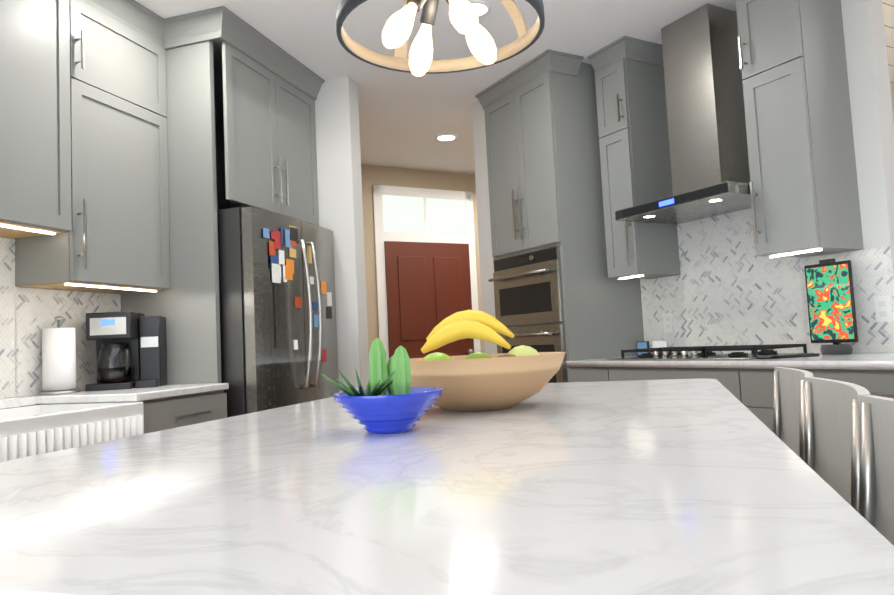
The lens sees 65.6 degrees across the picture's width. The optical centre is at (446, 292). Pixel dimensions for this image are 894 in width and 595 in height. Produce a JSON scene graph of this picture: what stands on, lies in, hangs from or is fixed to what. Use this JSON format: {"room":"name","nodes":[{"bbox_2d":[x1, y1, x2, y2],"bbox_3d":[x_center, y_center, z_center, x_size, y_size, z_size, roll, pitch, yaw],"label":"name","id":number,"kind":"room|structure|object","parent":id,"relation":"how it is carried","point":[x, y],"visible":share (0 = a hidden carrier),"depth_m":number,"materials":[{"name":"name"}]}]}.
{"room":"kitchen","nodes":[
{"label":"kitchen","id":0,"kind":"room"},
{"bbox_2d":[1,204,232,408],"bbox_3d":[-1.788,0.018,3.528,0.120,2.770,5.780,-4,-4,17],"label":"wall","id":1,"kind":"structure","parent":0,"point":[231,205],"depth_m":3.05,"materials":[{"name":"white paint"}]},
{"bbox_2d":[0,237,120,397],"bbox_3d":[-2.109,0.066,2.268,0.006,0.683,2.784,-4,-4,17],"label":"tile backsplash","id":2,"kind":"structure","parent":1,"relation":"attached to","point":[27,315],"depth_m":3.08,"materials":[{"name":"tile"}]},
{"bbox_2d":[0,0,324,293],"bbox_3d":[-1.673,-0.743,2.698,0.755,1.380,3.768,-4,-4,17],"label":"upper cabinet","id":3,"kind":"object","parent":1,"relation":"attached to","point":[84,202],"visible":0.96,"depth_m":3.24,"materials":[{"name":"grey wood"}]},
{"bbox_2d":[230,76,369,391],"bbox_3d":[-0.944,0.045,4.478,0.860,2.770,0.140,-4,-4,17],"label":"wall","id":4,"kind":"structure","parent":0,"point":[339,181],"depth_m":4.36,"materials":[{"name":"white paint"}]},
{"bbox_2d":[361,164,484,373],"bbox_3d":[1.182,0.164,7.587,8.900,2.770,0.120,0,-5,-30],"label":"wall","id":5,"kind":"structure","parent":0,"point":[371,175],"depth_m":6.64,"materials":[{"name":"beige paint"}]},
{"bbox_2d":[372,185,480,362],"bbox_3d":[-0.161,0.264,6.732,1.100,2.580,0.021,0,-5,-30],"label":"door frame","id":6,"kind":"structure","parent":5,"relation":"attached to","point":[407,214],"depth_m":6.76,"materials":[{"name":"white wood"}]},
{"bbox_2d":[384,241,473,358],"bbox_3d":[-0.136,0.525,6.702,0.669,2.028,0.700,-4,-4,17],"label":"front door","id":7,"kind":"structure","parent":5,"relation":"in","point":[428,287],"depth_m":6.68,"materials":[{"name":"brown wood"}]},
{"bbox_2d":[135,0,893,174],"bbox_3d":[1.355,-2.571,2.810,13.520,1.980,16.000,0,-5,-30],"label":"ceiling","id":8,"kind":"structure","parent":0,"point":[405,119],"depth_m":4.03,"materials":[{"name":"white paint"}]},
{"bbox_2d":[336,0,544,76],"bbox_3d":[-0.037,-1.091,1.820,0.532,0.973,0.532,-4,-4,17],"label":"pendant light","id":9,"kind":"object","parent":8,"relation":"hanging from","point":[397,29],"visible":1,"depth_m":1.84,"materials":[{"name":"white glass"}]},
{"bbox_2d":[435,134,456,141],"bbox_3d":[-0.008,-1.293,5.802,0.190,0.006,0.190,-4,-4,17],"label":"recessed light","id":10,"kind":"object","parent":8,"relation":"in","point":[446,137],"visible":1,"depth_m":5.79,"materials":[{"name":"white"}]},
{"bbox_2d":[469,0,490,17],"bbox_3d":[0.134,-1.459,3.582,0.190,0.006,0.190,-4,-4,17],"label":"recessed light","id":11,"kind":"object","parent":8,"relation":"in","point":[482,8],"visible":0.54,"depth_m":3.56,"materials":[{"name":"white"}]},
{"bbox_2d":[471,82,893,353],"bbox_3d":[3.125,-0.451,6.506,6.580,3.651,0.170,0,-5,-30],"label":"wall","id":12,"kind":"structure","parent":0,"point":[487,259],"depth_m":4.89,"materials":[{"name":"white paint"}]},
{"bbox_2d":[640,0,893,353],"bbox_3d":[1.480,-0.099,4.123,0.120,2.770,2.280,0,-5,-30],"label":"wall","id":13,"kind":"structure","parent":0,"point":[868,81],"depth_m":3.19,"materials":[{"name":"white paint"}]},
{"bbox_2d":[587,36,679,279],"bbox_3d":[1.146,-0.781,4.175,0.505,1.368,0.509,-4,-4,17],"label":"upper cabinet","id":14,"kind":"object","parent":13,"relation":"attached to","point":[635,161],"depth_m":4.11,"materials":[{"name":"grey wood"}]},
{"bbox_2d":[615,4,750,223],"bbox_3d":[1.324,-0.970,3.746,0.496,1.068,0.760,0,-5,-30],"label":"range hood","id":15,"kind":"object","parent":13,"relation":"attached to","point":[709,159],"visible":0.98,"depth_m":3.69,"materials":[{"name":"silver metal"}]},
{"bbox_2d":[640,208,893,353],"bbox_3d":[1.610,-0.107,3.765,0.005,0.879,1.525,0,-5,-30],"label":"tile backsplash","id":16,"kind":"structure","parent":13,"relation":"attached to","point":[728,286],"depth_m":3.77,"materials":[{"name":"tile"}]},
{"bbox_2d":[663,313,673,331],"bbox_3d":[1.345,0.183,4.221,0.007,0.115,0.070,0,-5,-31],"label":"electrical outlet","id":17,"kind":"object","parent":16,"relation":"attached to","point":[668,319],"depth_m":4.22,"materials":[{"name":"white plastic"}]},
{"bbox_2d":[874,296,891,321],"bbox_3d":[1.965,0.074,3.129,0.007,0.115,0.070,0,-5,-31],"label":"electrical outlet","id":18,"kind":"object","parent":16,"relation":"attached to","point":[883,312],"depth_m":3.13,"materials":[{"name":"white plastic"}]},
{"bbox_2d":[735,0,863,257],"bbox_3d":[1.725,-0.874,3.270,0.770,1.368,0.598,-4,-4,17],"label":"upper cabinet","id":19,"kind":"object","parent":13,"relation":"attached to","point":[804,193],"depth_m":3.19,"materials":[{"name":"grey wood"}]},
{"bbox_3d":[3.273,1.236,4.162,18.000,0.060,17.000,-4,-4,17],"label":"floor","id":20,"kind":"structure","parent":0,"visible":0},
{"bbox_2d":[20,401,143,406],"bbox_3d":[-1.661,0.881,2.457,0.632,0.886,0.890,-4,-4,17],"label":"base cabinet","id":21,"kind":"object","parent":20,"relation":"on","point":[138,401],"depth_m":2.92,"materials":[{"name":"grey wood"}]},
{"bbox_2d":[0,383,228,408],"bbox_3d":[-1.786,0.402,2.147,0.649,0.033,2.783,-4,-4,17],"label":"countertop","id":22,"kind":"structure","parent":21,"relation":"on","point":[130,395],"depth_m":2.91,"materials":[{"name":"stone"}]},
{"bbox_2d":[38,316,79,394],"bbox_3d":[-1.740,0.279,3.115,0.164,0.346,0.164,-4,-4,17],"label":"paper towel holder","id":23,"kind":"object","parent":22,"relation":"on","point":[58,360],"visible":1,"depth_m":3.06,"materials":[{"name":"white paper"}]},
{"bbox_2d":[0,402,143,461],"bbox_3d":[-1.589,0.573,2.452,0.545,0.279,0.866,-4,-4,17],"label":"farmhouse sink","id":24,"kind":"object","parent":22,"relation":"in","point":[28,431],"visible":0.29,"depth_m":2.48,"materials":[{"name":"white ceramic"}]},
{"bbox_2d":[86,311,166,390],"bbox_3d":[-1.535,0.277,3.328,0.300,0.360,0.258,-2,-4,-8],"label":"coffee maker","id":25,"kind":"object","parent":22,"relation":"on","point":[131,350],"visible":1,"depth_m":3.26,"materials":[{"name":"black plastic"}]},
{"bbox_2d":[144,390,226,433],"bbox_3d":[-1.439,0.921,3.161,0.632,0.886,0.590,-4,-4,17],"label":"base cabinet","id":26,"kind":"object","parent":20,"relation":"on","point":[160,414],"depth_m":3.07,"materials":[{"name":"grey wood"}]},
{"bbox_2d":[217,207,338,417],"bbox_3d":[-1.108,0.506,3.937,0.859,1.790,0.920,-4,-4,17],"label":"refrigerator","id":27,"kind":"object","parent":20,"relation":"on","point":[278,328],"visible":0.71,"depth_m":3.59,"materials":[{"name":"silver metal"}]},
{"bbox_2d":[475,49,643,382],"bbox_3d":[0.758,-0.033,4.547,0.713,2.768,0.825,0,-5,-30],"label":"tall cabinet","id":28,"kind":"object","parent":20,"relation":"on","point":[556,289],"visible":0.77,"depth_m":4.30,"materials":[{"name":"grey wood"}]},
{"bbox_2d":[568,367,893,431],"bbox_3d":[1.494,0.787,3.302,0.681,0.885,2.057,0,-5,-30],"label":"base cabinet","id":29,"kind":"object","parent":20,"relation":"on","point":[751,390],"visible":0.04,"depth_m":2.48,"materials":[{"name":"grey wood"}]},
{"bbox_2d":[566,353,893,369],"bbox_3d":[1.546,0.317,3.235,0.646,0.033,2.307,0,-5,-30],"label":"countertop","id":30,"kind":"structure","parent":29,"relation":"on","point":[868,361],"depth_m":2.99,"materials":[{"name":"stone"}]},
{"bbox_2d":[637,341,666,355],"bbox_3d":[1.254,0.342,4.247,0.181,0.090,0.132,-4,-4,17],"label":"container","id":31,"kind":"object","parent":30,"relation":"on","point":[645,344],"visible":0.38,"depth_m":4.25,"materials":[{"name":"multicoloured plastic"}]},
{"bbox_2d":[607,344,811,359],"bbox_3d":[1.335,0.312,3.625,0.490,0.052,0.910,0,-5,-30],"label":"gas cooktop","id":32,"kind":"object","parent":30,"relation":"in","point":[677,353],"visible":1,"depth_m":3.45,"materials":[{"name":"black metal"}]},
{"bbox_2d":[756,353,818,358],"bbox_3d":[1.484,0.279,3.039,0.234,0.023,0.182,-4,-4,17],"label":"spatula","id":33,"kind":"object","parent":30,"relation":"on","point":[795,356],"visible":0.96,"depth_m":3.01,"materials":[{"name":"black plastic"}]},
{"bbox_2d":[804,258,857,354],"bbox_3d":[1.777,0.066,3.214,0.167,0.442,0.157,-4,-4,17],"label":"display","id":34,"kind":"object","parent":30,"relation":"on","point":[830,301],"visible":1,"depth_m":3.20,"materials":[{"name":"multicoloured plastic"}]},
{"bbox_2d":[773,367,812,460],"bbox_3d":[0.737,0.688,1.822,0.453,0.946,0.477,-4,-4,17],"label":"stool","id":35,"kind":"object","parent":20,"relation":"on","point":[788,403],"visible":0.21,"depth_m":1.91,"materials":[{"name":"grey fabric"}]},
{"bbox_2d":[804,377,870,513],"bbox_3d":[0.596,0.663,1.374,0.453,0.946,0.477,-4,-4,17],"label":"stool","id":36,"kind":"object","parent":20,"relation":"on","point":[832,423],"visible":0.27,"depth_m":1.43,"materials":[{"name":"grey fabric"}]},
{"bbox_2d":[860,395,893,545],"bbox_3d":[0.455,0.638,0.927,0.453,0.946,0.477,-4,-4,17],"label":"stool","id":37,"kind":"object","parent":20,"relation":"on","point":[877,469],"visible":0.38,"depth_m":1.08,"materials":[{"name":"grey fabric"}]},
{"bbox_3d":[-0.166,0.728,1.351,0.776,0.885,1.815,-4,-4,17],"label":"kitchen island","id":38,"kind":"object","parent":20,"relation":"on","visible":0},
{"bbox_2d":[0,379,893,594],"bbox_3d":[0.002,0.256,1.325,1.075,0.033,1.855,-4,-4,17],"label":"island countertop","id":39,"kind":"structure","parent":38,"relation":"on","point":[680,487],"depth_m":0.61,"materials":[{"name":"stone"}]},
{"bbox_2d":[320,338,445,433],"bbox_3d":[-0.102,0.154,1.165,0.198,0.156,0.197,-4,-4,17],"label":"potted plant","id":40,"kind":"object","parent":39,"relation":"on","point":[389,399],"visible":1,"depth_m":1.13,"materials":[{"name":"blue glass"}]},
{"bbox_2d":[410,310,565,411],"bbox_3d":[0.063,0.140,1.488,0.380,0.214,0.380,-4,-4,17],"label":"fruit bowl","id":41,"kind":"object","parent":39,"relation":"on","point":[479,381],"visible":0.96,"depth_m":1.37,"materials":[{"name":"brown wood"}]}
]}

